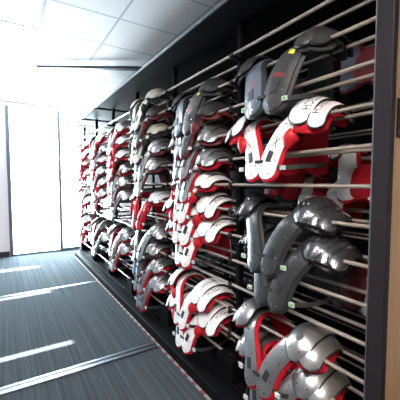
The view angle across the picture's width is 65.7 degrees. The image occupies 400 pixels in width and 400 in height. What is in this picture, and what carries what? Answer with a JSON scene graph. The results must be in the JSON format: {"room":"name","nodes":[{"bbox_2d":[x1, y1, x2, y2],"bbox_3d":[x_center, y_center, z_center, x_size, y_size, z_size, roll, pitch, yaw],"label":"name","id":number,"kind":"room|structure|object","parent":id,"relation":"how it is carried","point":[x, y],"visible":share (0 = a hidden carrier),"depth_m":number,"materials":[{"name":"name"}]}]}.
{"room":"sports equipment room","nodes":[
{"label":"sports equipment room","id":0,"kind":"room"},
{"bbox_2d":[0,100,130,251],"bbox_3d":[-3.471,-0.392,6.015,4.350,2.930,0.100,-2,4,-32],"label":"wall","id":1,"kind":"structure","parent":0,"point":[4,209],"depth_m":5.85,"materials":[{"name":"white paint"}]},
{"bbox_2d":[5,106,62,255],"bbox_3d":[-3.253,-0.354,6.131,0.940,2.840,0.100,-2,4,-32],"label":"door","id":2,"kind":"structure","parent":1,"relation":"in","point":[7,108],"depth_m":6.03,"materials":[{"name":"grey metal"}]},
{"bbox_2d":[0,249,206,399],"bbox_3d":[-1.105,1.343,2.354,4.550,0.100,9.020,-2,4,-32],"label":"floor","id":3,"kind":"structure","parent":0,"point":[48,331],"depth_m":2.81,"materials":[{"name":"grey carpet"}]},
{"bbox_2d":[0,280,96,297],"bbox_3d":[-2.727,1.210,3.667,2.970,0.008,0.060,-2,4,-32],"label":"floor track","id":4,"kind":"object","parent":3,"relation":"on","point":[96,280],"visible":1,"depth_m":4.10,"materials":[{"name":"grey metal"}]},
{"bbox_2d":[0,342,157,395],"bbox_3d":[-1.635,1.313,1.935,2.970,0.008,0.100,-2,4,-32],"label":"floor track","id":5,"kind":"object","parent":3,"relation":"on","point":[11,388],"visible":1,"depth_m":2.35,"materials":[{"name":"grey metal"}]},
{"bbox_2d":[70,0,399,399],"bbox_3d":[-0.377,-0.110,3.864,1.320,2.620,5.899,-2,4,-32],"label":"storage rack","id":6,"kind":"object","parent":3,"relation":"on","point":[234,32],"visible":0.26,"depth_m":2.03,"materials":[{"name":"grey metal"}]},
{"bbox_2d":[77,149,89,171],"bbox_3d":[-2.001,-0.709,5.624,0.426,0.425,0.701,-1,4,-30],"label":"pads","id":7,"kind":"object","parent":6,"relation":"on","point":[85,154],"visible":0.41,"depth_m":5.37,"materials":[{"name":"white plastic"}]},
{"bbox_2d":[77,140,89,163],"bbox_3d":[-2.036,-0.872,5.689,0.426,0.425,0.663,-3,5,-32],"label":"pads","id":8,"kind":"object","parent":6,"relation":"on","point":[82,146],"visible":0.52,"depth_m":5.50,"materials":[{"name":"white plastic"}]},
{"bbox_2d":[77,168,90,190],"bbox_3d":[-2.001,-0.377,5.647,0.421,0.417,0.663,-2,4,-33],"label":"pads","id":9,"kind":"object","parent":6,"relation":"on","point":[86,172],"visible":0.44,"depth_m":5.43,"materials":[{"name":"white plastic"}]},
{"bbox_2d":[78,158,90,181],"bbox_3d":[-2.006,-0.542,5.659,0.421,0.417,0.663,-2,4,-26],"label":"pads","id":10,"kind":"object","parent":6,"relation":"on","point":[86,162],"visible":0.44,"depth_m":5.41,"materials":[{"name":"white plastic"}]},
{"bbox_2d":[78,211,96,235],"bbox_3d":[-2.037,0.435,5.749,0.426,0.430,0.678,-1,4,-30],"label":"pads","id":11,"kind":"object","parent":6,"relation":"on","point":[85,219],"visible":0.56,"depth_m":5.54,"materials":[{"name":"white plastic"}]},
{"bbox_2d":[78,222,96,244],"bbox_3d":[-2.030,0.605,5.756,0.426,0.419,0.663,-2,4,-36],"label":"pads","id":12,"kind":"object","parent":6,"relation":"on","point":[82,237],"visible":0.26,"depth_m":5.54,"materials":[{"name":"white plastic"}]},
{"bbox_2d":[77,185,101,208],"bbox_3d":[-2.036,-0.057,5.737,0.424,0.433,0.678,-3,5,-36],"label":"pads","id":13,"kind":"object","parent":6,"relation":"on","point":[86,190],"visible":0.48,"depth_m":5.55,"materials":[{"name":"white plastic"}]},
{"bbox_2d":[79,195,102,217],"bbox_3d":[-2.004,0.115,5.692,0.421,0.417,0.663,-2,4,-28],"label":"pads","id":14,"kind":"object","parent":6,"relation":"on","point":[87,199],"visible":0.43,"depth_m":5.46,"materials":[{"name":"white plastic"}]},
{"bbox_2d":[88,131,108,159],"bbox_3d":[-1.497,-0.826,4.823,0.424,0.424,0.701,-2,4,-32],"label":"pads","id":15,"kind":"object","parent":6,"relation":"on","point":[93,144],"visible":0.66,"depth_m":4.63,"materials":[{"name":"white plastic"}]},
{"bbox_2d":[91,166,106,192],"bbox_3d":[-1.483,-0.333,4.832,0.425,0.434,0.678,-2,4,-27],"label":"pads","id":16,"kind":"object","parent":6,"relation":"on","point":[100,171],"visible":0.44,"depth_m":4.56,"materials":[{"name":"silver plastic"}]},
{"bbox_2d":[90,154,107,181],"bbox_3d":[-1.497,-0.493,4.852,0.426,0.425,0.663,-3,4,-31],"label":"pads","id":17,"kind":"object","parent":6,"relation":"on","point":[102,158],"visible":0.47,"depth_m":4.60,"materials":[{"name":"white plastic"}]},
{"bbox_2d":[91,176,107,203],"bbox_3d":[-1.474,-0.162,4.833,0.427,0.427,0.663,-3,5,-30],"label":"pads","id":18,"kind":"object","parent":6,"relation":"on","point":[101,181],"visible":0.38,"depth_m":4.60,"materials":[{"name":"white plastic"}]},
{"bbox_2d":[90,217,117,245],"bbox_3d":[-1.503,0.492,4.913,0.424,0.422,0.663,-3,4,-33],"label":"pads","id":19,"kind":"object","parent":6,"relation":"on","point":[104,222],"visible":0.7,"depth_m":4.74,"materials":[{"name":"grey plastic"}]},
{"bbox_2d":[89,142,118,170],"bbox_3d":[-1.463,-0.661,4.778,0.427,0.431,0.678,-2,4,-37],"label":"pads","id":20,"kind":"object","parent":6,"relation":"on","point":[101,148],"visible":0.42,"depth_m":4.58,"materials":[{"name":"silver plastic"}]},
{"bbox_2d":[91,229,118,256],"bbox_3d":[-1.478,0.653,4.871,0.426,0.429,0.720,-1,4,-31],"label":"pads","id":21,"kind":"object","parent":6,"relation":"on","point":[104,235],"visible":0.3,"depth_m":4.65,"materials":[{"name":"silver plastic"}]},
{"bbox_2d":[92,186,119,214],"bbox_3d":[-1.461,-0.002,4.826,0.427,0.438,0.678,-3,4,-27],"label":"pads","id":22,"kind":"object","parent":6,"relation":"on","point":[101,194],"visible":0.42,"depth_m":4.60,"materials":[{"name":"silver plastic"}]},
{"bbox_2d":[107,135,130,168],"bbox_3d":[-0.988,-0.609,4.027,0.422,0.419,0.663,-2,4,-28],"label":"pads","id":23,"kind":"object","parent":6,"relation":"on","point":[120,142],"visible":0.47,"depth_m":3.79,"materials":[{"name":"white plastic"}]},
{"bbox_2d":[107,120,130,155],"bbox_3d":[-0.985,-0.778,4.017,0.427,0.437,0.678,-3,4,-28],"label":"pads","id":24,"kind":"object","parent":6,"relation":"on","point":[119,129],"visible":0.57,"depth_m":3.81,"materials":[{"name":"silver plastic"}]},
{"bbox_2d":[117,123,130,131],"bbox_3d":[-0.858,-0.878,3.761,0.292,0.131,0.114,-2,4,-32],"label":"cup","id":25,"kind":"object","parent":24,"relation":"on","point":[121,127],"depth_m":3.70,"materials":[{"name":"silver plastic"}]},
{"bbox_2d":[106,149,133,181],"bbox_3d":[-1.002,-0.447,4.060,0.422,0.417,0.663,-2,4,-27],"label":"pads","id":26,"kind":"object","parent":6,"relation":"on","point":[120,155],"visible":0.52,"depth_m":3.81,"materials":[{"name":"white plastic"}]},
{"bbox_2d":[117,151,130,158],"bbox_3d":[-0.876,-0.556,3.805,0.279,0.112,0.101,-2,4,-32],"label":"cup","id":27,"kind":"object","parent":26,"relation":"on","point":[120,154],"depth_m":3.75,"materials":[{"name":"white plastic"}]},
{"bbox_2d":[106,161,134,194],"bbox_3d":[-0.987,-0.287,4.057,0.424,0.433,0.678,-3,5,-36],"label":"pads","id":28,"kind":"object","parent":6,"relation":"on","point":[121,167],"visible":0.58,"depth_m":3.84,"materials":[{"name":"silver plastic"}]},
{"bbox_2d":[121,164,134,173],"bbox_3d":[-0.823,-0.388,3.815,0.294,0.130,0.111,-2,4,-32],"label":"cup","id":29,"kind":"object","parent":28,"relation":"on","point":[123,166],"depth_m":3.76,"materials":[{"name":"silver plastic"}]},
{"bbox_2d":[108,235,133,271],"bbox_3d":[-0.978,0.698,4.082,0.428,0.432,0.678,-1,3,-31],"label":"pads","id":30,"kind":"object","parent":6,"relation":"on","point":[123,249],"visible":0.39,"depth_m":3.86,"materials":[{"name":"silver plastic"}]},
{"bbox_2d":[120,245,133,254],"bbox_3d":[-0.833,0.599,3.833,0.292,0.127,0.109,-2,4,-32],"label":"cup","id":31,"kind":"object","parent":30,"relation":"on","point":[124,249],"depth_m":3.78,"materials":[{"name":"silver plastic"}]},
{"bbox_2d":[107,174,141,207],"bbox_3d":[-0.986,-0.124,4.051,0.428,0.432,0.678,-1,3,-31],"label":"pads","id":32,"kind":"object","parent":6,"relation":"on","point":[122,181],"visible":0.48,"depth_m":3.80,"materials":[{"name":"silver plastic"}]},
{"bbox_2d":[119,178,134,186],"bbox_3d":[-0.842,-0.224,3.802,0.292,0.127,0.110,-2,4,-32],"label":"cup","id":33,"kind":"object","parent":32,"relation":"on","point":[122,181],"depth_m":3.75,"materials":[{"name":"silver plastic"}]},
{"bbox_2d":[108,187,141,220],"bbox_3d":[-0.963,0.045,4.030,0.424,0.431,0.720,-2,4,-28],"label":"pads","id":34,"kind":"object","parent":6,"relation":"on","point":[123,195],"visible":0.6,"depth_m":3.81,"materials":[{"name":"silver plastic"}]},
{"bbox_2d":[108,223,141,259],"bbox_3d":[-0.984,0.535,4.098,0.427,0.438,0.678,-3,5,-33],"label":"pads","id":35,"kind":"object","parent":6,"relation":"on","point":[126,231],"visible":0.66,"depth_m":3.92,"materials":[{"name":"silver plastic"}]},
{"bbox_2d":[121,230,134,241],"bbox_3d":[-0.834,0.435,3.849,0.293,0.131,0.107,-2,4,-32],"label":"cup","id":36,"kind":"object","parent":35,"relation":"on","point":[124,233],"depth_m":3.80,"materials":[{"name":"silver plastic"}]},
{"bbox_2d":[128,123,171,165],"bbox_3d":[-0.512,-0.566,3.261,0.428,0.421,0.663,-1,3,-35],"label":"pads","id":37,"kind":"object","parent":6,"relation":"on","point":[137,156],"visible":0.46,"depth_m":3.06,"materials":[{"name":"beige plastic"}]},
{"bbox_2d":[150,126,171,134],"bbox_3d":[-0.346,-0.674,3.022,0.281,0.114,0.095,-2,4,-32],"label":"cup","id":38,"kind":"object","parent":37,"relation":"on","point":[153,129],"depth_m":2.97,"materials":[{"name":"beige plastic"}]},
{"bbox_2d":[129,89,171,133],"bbox_3d":[-0.505,-0.893,3.234,0.425,0.419,0.663,-1,4,-32],"label":"pads","id":39,"kind":"object","parent":6,"relation":"on","point":[136,114],"visible":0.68,"depth_m":3.06,"materials":[{"name":"beige plastic"}]},
{"bbox_2d":[149,91,171,98],"bbox_3d":[-0.355,-1.002,2.988,0.281,0.113,0.092,-2,4,-32],"label":"cup","id":40,"kind":"object","parent":39,"relation":"on","point":[152,94],"depth_m":2.94,"materials":[{"name":"beige plastic"}]},
{"bbox_2d":[129,191,172,230],"bbox_3d":[-0.503,0.092,3.293,0.424,0.418,0.663,-2,4,-37],"label":"pads","id":41,"kind":"object","parent":6,"relation":"on","point":[139,217],"visible":0.69,"depth_m":3.12,"materials":[{"name":"red plastic"}]},
{"bbox_2d":[152,193,170,203],"bbox_3d":[-0.332,-0.017,3.056,0.280,0.112,0.097,-2,4,-32],"label":"cup","id":42,"kind":"object","parent":41,"relation":"on","point":[155,196],"depth_m":3.01,"materials":[{"name":"white plastic"}]},
{"bbox_2d":[131,105,171,149],"bbox_3d":[-0.489,-0.727,3.228,0.421,0.417,0.663,-2,4,-29],"label":"pads","id":43,"kind":"object","parent":6,"relation":"on","point":[151,115],"visible":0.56,"depth_m":3.01,"materials":[{"name":"grey plastic"}]},
{"bbox_2d":[149,108,169,116],"bbox_3d":[-0.353,-0.837,2.977,0.280,0.112,0.097,-2,4,-32],"label":"cup","id":44,"kind":"object","parent":43,"relation":"on","point":[153,112],"depth_m":2.92,"materials":[{"name":"grey plastic"}]},
{"bbox_2d":[131,217,172,262],"bbox_3d":[-0.489,0.417,3.288,0.426,0.429,0.720,-1,4,-33],"label":"pads","id":45,"kind":"object","parent":6,"relation":"on","point":[155,231],"visible":0.54,"depth_m":3.10,"materials":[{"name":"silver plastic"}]},
{"bbox_2d":[152,226,168,237],"bbox_3d":[-0.340,0.305,3.057,0.283,0.113,0.106,-2,4,-32],"label":"cup","id":46,"kind":"object","parent":45,"relation":"on","point":[157,231],"depth_m":2.99,"materials":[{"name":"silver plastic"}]},
{"bbox_2d":[155,229,168,239],"bbox_3d":[-0.310,0.330,3.014,0.259,0.109,0.077,-2,4,-32],"label":"cup","id":47,"kind":"object","parent":45,"relation":"on","point":[158,232],"depth_m":2.97,"materials":[{"name":"silver plastic"}]},
{"bbox_2d":[131,231,172,277],"bbox_3d":[-0.509,0.580,3.349,0.426,0.437,0.678,-3,5,-32],"label":"pads","id":48,"kind":"object","parent":6,"relation":"on","point":[152,249],"visible":0.53,"depth_m":3.11,"materials":[{"name":"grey plastic"}]},
{"bbox_2d":[149,242,172,255],"bbox_3d":[-0.364,0.479,3.098,0.293,0.131,0.107,-2,4,-32],"label":"cup","id":49,"kind":"object","parent":48,"relation":"on","point":[164,247],"depth_m":3.06,"materials":[{"name":"silver plastic"}]},
{"bbox_2d":[133,155,171,197],"bbox_3d":[-0.472,-0.239,3.227,0.425,0.430,0.678,-1,4,-27],"label":"pads","id":50,"kind":"object","parent":6,"relation":"on","point":[153,164],"visible":0.63,"depth_m":3.02,"materials":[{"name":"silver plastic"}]},
{"bbox_2d":[148,159,171,170],"bbox_3d":[-0.348,-0.339,2.972,0.291,0.128,0.118,-2,4,-32],"label":"cup","id":51,"kind":"object","parent":50,"relation":"on","point":[153,164],"depth_m":2.92,"materials":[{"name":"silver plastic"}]},
{"bbox_2d":[133,138,171,181],"bbox_3d":[-0.462,-0.401,3.216,0.425,0.435,0.678,-3,4,-31],"label":"pads","id":52,"kind":"object","parent":6,"relation":"on","point":[153,148],"visible":0.48,"depth_m":3.00,"materials":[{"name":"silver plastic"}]},
{"bbox_2d":[151,142,169,153],"bbox_3d":[-0.320,-0.501,2.964,0.293,0.130,0.108,-2,4,-32],"label":"cup","id":53,"kind":"object","parent":52,"relation":"on","point":[155,146],"depth_m":2.91,"materials":[{"name":"silver plastic"}]},
{"bbox_2d":[134,261,172,311],"bbox_3d":[-0.457,0.913,3.288,0.427,0.438,0.678,-3,5,-31],"label":"pads","id":54,"kind":"object","parent":6,"relation":"on","point":[156,282],"visible":0.33,"depth_m":3.06,"materials":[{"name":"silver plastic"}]},
{"bbox_2d":[152,277,169,292],"bbox_3d":[-0.318,0.813,3.035,0.292,0.131,0.109,-2,4,-32],"label":"cup","id":55,"kind":"object","parent":54,"relation":"on","point":[157,282],"depth_m":2.98,"materials":[{"name":"silver plastic"}]},
{"bbox_2d":[132,253,179,294],"bbox_3d":[-0.489,0.744,3.316,0.426,0.430,0.678,-2,4,-34],"label":"pads","id":56,"kind":"object","parent":6,"relation":"on","point":[154,266],"visible":0.47,"depth_m":3.08,"materials":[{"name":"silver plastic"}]},
{"bbox_2d":[152,259,179,273],"bbox_3d":[-0.330,0.644,3.072,0.293,0.127,0.108,-2,4,-32],"label":"cup","id":57,"kind":"object","parent":56,"relation":"on","point":[166,264],"depth_m":3.03,"materials":[{"name":"silver plastic"}]},
{"bbox_2d":[163,191,235,246],"bbox_3d":[0.000,0.137,2.494,0.422,0.424,0.701,-2,4,-36],"label":"pads","id":58,"kind":"object","parent":6,"relation":"on","point":[206,207],"visible":0.54,"depth_m":2.26,"materials":[{"name":"white plastic"}]},
{"bbox_2d":[192,214,201,226],"bbox_3d":[-0.030,0.148,2.263,0.043,0.097,0.088,-3,5,-42],"label":"cushion","id":59,"kind":"object","parent":58,"relation":"on","point":[196,220],"depth_m":2.24,"materials":[{"name":"red fabric"}]},
{"bbox_2d":[204,196,235,218],"bbox_3d":[0.176,0.051,2.228,0.322,0.152,0.088,-2,4,-32],"label":"cup","id":60,"kind":"object","parent":58,"relation":"on","point":[211,204],"depth_m":2.18,"materials":[{"name":"white plastic"}]},
{"bbox_2d":[165,214,235,269],"bbox_3d":[0.018,0.303,2.480,0.422,0.423,0.701,-2,4,-34],"label":"pads","id":61,"kind":"object","parent":6,"relation":"on","point":[206,232],"visible":0.59,"depth_m":2.27,"materials":[{"name":"white plastic"}]},
{"bbox_2d":[193,237,202,249],"bbox_3d":[-0.022,0.314,2.250,0.043,0.097,0.088,-3,4,-40],"label":"cushion","id":62,"kind":"object","parent":61,"relation":"on","point":[197,243],"depth_m":2.23,"materials":[{"name":"red fabric"}]},
{"bbox_2d":[204,219,235,242],"bbox_3d":[0.183,0.217,2.209,0.322,0.152,0.084,-2,4,-32],"label":"cup","id":63,"kind":"object","parent":61,"relation":"on","point":[212,229],"depth_m":2.17,"materials":[{"name":"white plastic"}]},
{"bbox_2d":[166,285,234,354],"bbox_3d":[0.021,0.960,2.521,0.423,0.427,0.701,-3,4,-34],"label":"pads","id":64,"kind":"object","parent":6,"relation":"on","point":[208,323],"visible":0.68,"depth_m":2.30,"materials":[{"name":"white plastic"}]},
{"bbox_2d":[166,288,192,306],"bbox_3d":[-0.163,0.844,2.760,0.321,0.153,0.086,-2,4,-32],"label":"cup","id":65,"kind":"object","parent":64,"relation":"on","point":[169,298],"depth_m":2.66,"materials":[{"name":"white plastic"}]},
{"bbox_2d":[194,325,202,337],"bbox_3d":[-0.017,0.972,2.292,0.047,0.097,0.087,-3,4,-34],"label":"cushion","id":66,"kind":"object","parent":64,"relation":"on","point":[198,332],"depth_m":2.27,"materials":[{"name":"red fabric"}]},
{"bbox_2d":[205,308,234,336],"bbox_3d":[0.186,0.874,2.250,0.322,0.153,0.085,-2,4,-32],"label":"cup","id":67,"kind":"object","parent":64,"relation":"on","point":[215,317],"depth_m":2.21,"materials":[{"name":"white plastic"}]},
{"bbox_2d":[170,171,231,225],"bbox_3d":[0.003,-0.023,2.486,0.423,0.420,0.663,-2,4,-28],"label":"pads","id":68,"kind":"object","parent":6,"relation":"on","point":[204,182],"visible":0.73,"depth_m":2.26,"materials":[{"name":"white plastic"}]},
{"bbox_2d":[200,175,231,188],"bbox_3d":[0.131,-0.134,2.232,0.280,0.111,0.100,-2,4,-32],"label":"cup","id":69,"kind":"object","parent":68,"relation":"on","point":[206,181],"depth_m":2.19,"materials":[{"name":"white plastic"}]},
{"bbox_2d":[167,265,235,330],"bbox_3d":[0.003,0.795,2.535,0.425,0.429,0.701,-2,4,-27],"label":"pads","id":70,"kind":"object","parent":6,"relation":"on","point":[201,299],"visible":0.83,"depth_m":2.34,"materials":[{"name":"white plastic"}]},
{"bbox_2d":[167,268,198,285],"bbox_3d":[-0.149,0.677,2.798,0.321,0.153,0.082,-2,4,-27],"label":"cup","id":71,"kind":"object","parent":70,"relation":"on","point":[192,269],"depth_m":2.73,"materials":[{"name":"white plastic"}]},
{"bbox_2d":[197,286,235,312],"bbox_3d":[0.132,0.710,2.247,0.321,0.153,0.082,-2,4,-27],"label":"cup","id":72,"kind":"object","parent":70,"relation":"on","point":[206,296],"depth_m":2.22,"materials":[{"name":"white plastic"}]},
{"bbox_2d":[168,124,236,181],"bbox_3d":[0.004,-0.359,2.455,0.428,0.432,0.678,-1,3,-33],"label":"pads","id":73,"kind":"object","parent":6,"relation":"on","point":[182,169],"visible":0.52,"depth_m":2.25,"materials":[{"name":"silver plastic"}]},
{"bbox_2d":[203,128,236,143],"bbox_3d":[0.160,-0.459,2.211,0.293,0.127,0.107,-2,4,-32],"label":"cup","id":74,"kind":"object","parent":73,"relation":"on","point":[209,134],"depth_m":2.15,"materials":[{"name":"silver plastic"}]},
{"bbox_2d":[171,101,236,159],"bbox_3d":[0.016,-0.516,2.430,0.428,0.420,0.663,-1,3,-29],"label":"pads","id":75,"kind":"object","parent":6,"relation":"on","point":[183,144],"visible":0.49,"depth_m":2.21,"materials":[{"name":"grey plastic"}]},
{"bbox_2d":[191,121,199,134],"bbox_3d":[-0.041,-0.510,2.204,0.043,0.097,0.087,-3,4,-40],"label":"cushion","id":76,"kind":"object","parent":75,"relation":"on","point":[195,128],"depth_m":2.19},
{"bbox_2d":[203,104,236,119],"bbox_3d":[0.153,-0.624,2.180,0.280,0.114,0.098,-2,4,-32],"label":"cup","id":77,"kind":"object","parent":75,"relation":"on","point":[209,110],"depth_m":2.13,"materials":[{"name":"grey plastic"}]},
{"bbox_2d":[171,78,236,138],"bbox_3d":[0.027,-0.683,2.427,0.421,0.414,0.663,-3,4,-31],"label":"pads","id":78,"kind":"object","parent":6,"relation":"on","point":[186,112],"visible":0.7,"depth_m":2.25,"materials":[{"name":"grey plastic"}]},
{"bbox_2d":[205,80,236,94],"bbox_3d":[0.168,-0.789,2.176,0.281,0.112,0.093,-2,4,-32],"label":"cup","id":79,"kind":"object","parent":78,"relation":"on","point":[211,86],"depth_m":2.13,"materials":[{"name":"grey plastic"}]},
{"bbox_2d":[172,146,236,203],"bbox_3d":[0.024,-0.192,2.454,0.424,0.432,0.678,-2,4,-27],"label":"pads","id":80,"kind":"object","parent":6,"relation":"on","point":[206,159],"visible":0.55,"depth_m":2.23,"materials":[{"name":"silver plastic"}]},
{"bbox_2d":[200,151,236,167],"bbox_3d":[0.145,-0.291,2.197,0.291,0.130,0.117,-2,4,-32],"label":"cup","id":81,"kind":"object","parent":80,"relation":"on","point":[208,159],"depth_m":2.15,"materials":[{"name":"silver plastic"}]},
{"bbox_2d":[232,297,344,399],"bbox_3d":[0.475,0.836,1.782,0.422,0.429,0.678,-2,4,-30],"label":"pads","id":82,"kind":"object","parent":6,"relation":"on","point":[307,345],"visible":0.91,"depth_m":1.60,"materials":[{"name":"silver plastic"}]},
{"bbox_2d":[232,306,267,322],"bbox_3d":[0.328,0.708,2.020,0.293,0.129,0.108,-2,4,-32],"label":"cup","id":83,"kind":"object","parent":82,"relation":"on","point":[236,316],"depth_m":1.91,"materials":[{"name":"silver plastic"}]},
{"bbox_2d":[299,336,344,371],"bbox_3d":[0.614,0.737,1.530,0.292,0.129,0.110,-2,4,-32],"label":"cup","id":84,"kind":"object","parent":82,"relation":"on","point":[313,350],"depth_m":1.48,"materials":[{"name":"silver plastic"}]},
{"bbox_2d":[225,96,354,182],"bbox_3d":[0.472,-0.310,1.736,0.426,0.431,0.701,-3,5,-34],"label":"pads","id":85,"kind":"object","parent":6,"relation":"on","point":[311,118],"visible":0.91,"depth_m":1.60,"materials":[{"name":"white plastic"}]},
{"bbox_2d":[225,120,252,143],"bbox_3d":[0.288,-0.427,1.975,0.320,0.154,0.086,-2,4,-32],"label":"cup","id":86,"kind":"object","parent":85,"relation":"on","point":[230,132],"depth_m":1.88,"materials":[{"name":"white plastic"}]},
{"bbox_2d":[237,137,246,153],"bbox_3d":[0.243,-0.315,1.783,0.047,0.096,0.087,-3,5,-34],"label":"cushion","id":87,"kind":"object","parent":85,"relation":"on","point":[242,141],"depth_m":1.76,"materials":[{"name":"red fabric"}]},
{"bbox_2d":[282,128,298,147],"bbox_3d":[0.432,-0.298,1.506,0.047,0.096,0.087,-3,5,-34],"label":"cushion","id":88,"kind":"object","parent":85,"relation":"on","point":[290,137],"depth_m":1.49,"materials":[{"name":"red fabric"}]},
{"bbox_2d":[306,100,354,128],"bbox_3d":[0.635,-0.397,1.464,0.321,0.154,0.084,-2,4,-32],"label":"cup","id":89,"kind":"object","parent":85,"relation":"on","point":[317,111],"depth_m":1.41,"materials":[{"name":"white plastic"}]},
{"bbox_2d":[235,324,351,399],"bbox_3d":[0.500,1.004,1.760,0.426,0.436,0.678,-3,5,-32],"label":"pads","id":90,"kind":"object","parent":6,"relation":"on","point":[299,384],"visible":0.55,"depth_m":1.52,"materials":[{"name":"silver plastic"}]},
{"bbox_2d":[235,335,242,351],"bbox_3d":[0.343,0.875,1.990,0.293,0.130,0.107,-2,4,-32],"label":"cup","id":91,"kind":"object","parent":90,"relation":"on","point":[239,346],"depth_m":1.90,"materials":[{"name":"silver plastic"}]},
{"bbox_2d":[307,371,351,399],"bbox_3d":[0.646,0.903,1.510,0.293,0.130,0.107,-2,4,-32],"label":"cup","id":92,"kind":"object","parent":90,"relation":"on","point":[326,385],"depth_m":1.47,"materials":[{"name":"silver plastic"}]},
{"bbox_2d":[234,26,353,120],"bbox_3d":[0.482,-0.640,1.698,0.421,0.414,0.663,-3,4,-32],"label":"pads","id":93,"kind":"object","parent":6,"relation":"on","point":[275,95],"visible":0.88,"depth_m":1.55,"materials":[{"name":"grey plastic"}]},
{"bbox_2d":[234,64,253,81],"bbox_3d":[0.326,-0.775,1.927,0.281,0.112,0.092,-2,4,-32],"label":"cup","id":94,"kind":"object","parent":93,"relation":"on","point":[241,79],"depth_m":1.84,"materials":[{"name":"grey plastic"}]},
{"bbox_2d":[309,29,353,57],"bbox_3d":[0.627,-0.746,1.449,0.281,0.112,0.092,-2,4,-32],"label":"cup","id":95,"kind":"object","parent":93,"relation":"on","point":[319,39],"depth_m":1.40,"materials":[{"name":"grey plastic"}]},
{"bbox_2d":[232,193,355,278],"bbox_3d":[0.484,0.181,1.737,0.422,0.428,0.720,-2,4,-32],"label":"pads","id":96,"kind":"object","parent":6,"relation":"on","point":[315,214],"visible":0.88,"depth_m":1.56,"materials":[{"name":"grey plastic"}]},
{"bbox_2d":[236,200,267,215],"bbox_3d":[0.340,0.040,1.955,0.283,0.110,0.105,-2,4,-32],"label":"cup","id":97,"kind":"object","parent":96,"relation":"on","point":[239,210],"depth_m":1.86,"materials":[{"name":"grey paint"}]},
{"bbox_2d":[307,204,343,227],"bbox_3d":[0.626,0.067,1.502,0.283,0.110,0.105,-2,4,-32],"label":"cup","id":98,"kind":"object","parent":96,"relation":"on","point":[318,215],"depth_m":1.44,"materials":[{"name":"grey paint"}]},
{"bbox_2d":[316,209,355,232],"bbox_3d":[0.655,0.091,1.458,0.259,0.107,0.076,-2,4,-32],"label":"cup","id":99,"kind":"object","parent":96,"relation":"on","point":[324,217],"depth_m":1.42,"materials":[{"name":"grey paint"}]},
{"bbox_2d":[264,162,337,199],"bbox_3d":[0.747,-0.185,2.426,0.421,0.416,0.663,-2,4,-32],"label":"pads","id":100,"kind":"object","parent":6,"relation":"on","point":[289,193],"visible":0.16,"depth_m":2.26,"materials":[{"name":"red plastic"}]},
{"bbox_2d":[238,221,366,313],"bbox_3d":[0.512,0.348,1.693,0.421,0.426,0.720,-2,4,-32],"label":"pads","id":101,"kind":"object","parent":6,"relation":"on","point":[327,253],"visible":0.75,"depth_m":1.50,"materials":[{"name":"grey plastic"}]},
{"bbox_2d":[316,240,353,265],"bbox_3d":[0.654,0.235,1.458,0.283,0.111,0.105,-2,4,-32],"label":"cup","id":102,"kind":"object","parent":101,"relation":"on","point":[328,252],"depth_m":1.40,"materials":[{"name":"grey paint"}]},
{"bbox_2d":[326,246,366,271],"bbox_3d":[0.683,0.259,1.415,0.259,0.107,0.076,-2,4,-32],"label":"cup","id":103,"kind":"object","parent":101,"relation":"on","point":[335,255],"depth_m":1.38,"materials":[{"name":"grey paint"}]},
{"bbox_2d":[273,77,345,134],"bbox_3d":[0.767,-0.680,2.361,0.416,0.407,0.663,-2,4,-32],"label":"pads","id":104,"kind":"object","parent":6,"relation":"on","point":[338,94],"visible":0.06,"depth_m":2.22,"materials":[{"name":"grey plastic"}]},
{"bbox_2d":[298,173,369,227],"bbox_3d":[0.923,-0.004,2.157,0.421,0.416,0.663,-2,4,-32],"label":"pads","id":105,"kind":"object","parent":6,"relation":"on","point":[331,193],"visible":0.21,"depth_m":2.15,"materials":[{"name":"red fabric"}]},
{"bbox_2d":[328,144,370,203],"bbox_3d":[1.088,-0.153,1.885,0.421,0.416,0.663,-2,4,-32],"label":"pads","id":106,"kind":"object","parent":6,"relation":"hanging from","point":[351,170],"visible":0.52,"depth_m":1.87,"materials":[{"name":"white plastic"}]},
{"bbox_2d":[331,245,367,317],"bbox_3d":[1.072,0.502,1.949,0.421,0.416,0.663,-2,4,-32],"label":"pads","id":107,"kind":"object","parent":6,"relation":"on","point":[359,281],"visible":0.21,"depth_m":1.87,"materials":[{"name":"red plastic"}]},
{"bbox_2d":[334,38,374,98],"bbox_3d":[1.088,-0.816,1.846,0.421,0.428,0.678,-2,4,-32],"label":"pads","id":108,"kind":"object","parent":6,"relation":"on","point":[361,55],"visible":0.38,"depth_m":1.82,"materials":[{"name":"red fabric"}]},
{"bbox_2d":[0,0,221,110],"bbox_3d":[-1.105,-1.682,2.175,4.550,0.100,9.020,-2,4,-32],"label":"ceiling","id":109,"kind":"structure","parent":0,"point":[70,32],"depth_m":3.35,"materials":[{"name":"tile"}]},
{"bbox_2d":[0,21,37,50],"bbox_3d":[-2.266,-1.674,2.988,1.200,0.011,0.590,-2,4,-32],"label":"recessed light","id":110,"kind":"object","parent":109,"relation":"in","point":[13,35],"visible":1,"depth_m":3.18,"materials":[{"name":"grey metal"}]},
{"bbox_2d":[36,62,141,70],"bbox_3d":[-1.390,-1.685,3.899,1.321,0.097,0.084,0,3,0],"label":"ceiling bar","id":111,"kind":"object","parent":109,"relation":"hanging from","point":[119,68],"visible":0.93,"depth_m":3.88,"materials":[{"name":"grey metal"}]},
{"label":"outside","id":112,"kind":"structure","parent":0,"visible":0},
{"bbox_2d":[12,197,107,252],"bbox_3d":[-8.594,0.551,16.524,33.000,0.100,22.980,-2,4,-32],"label":"ground","id":113,"kind":"structure","parent":112,"point":[35,221],"depth_m":10.96,"materials":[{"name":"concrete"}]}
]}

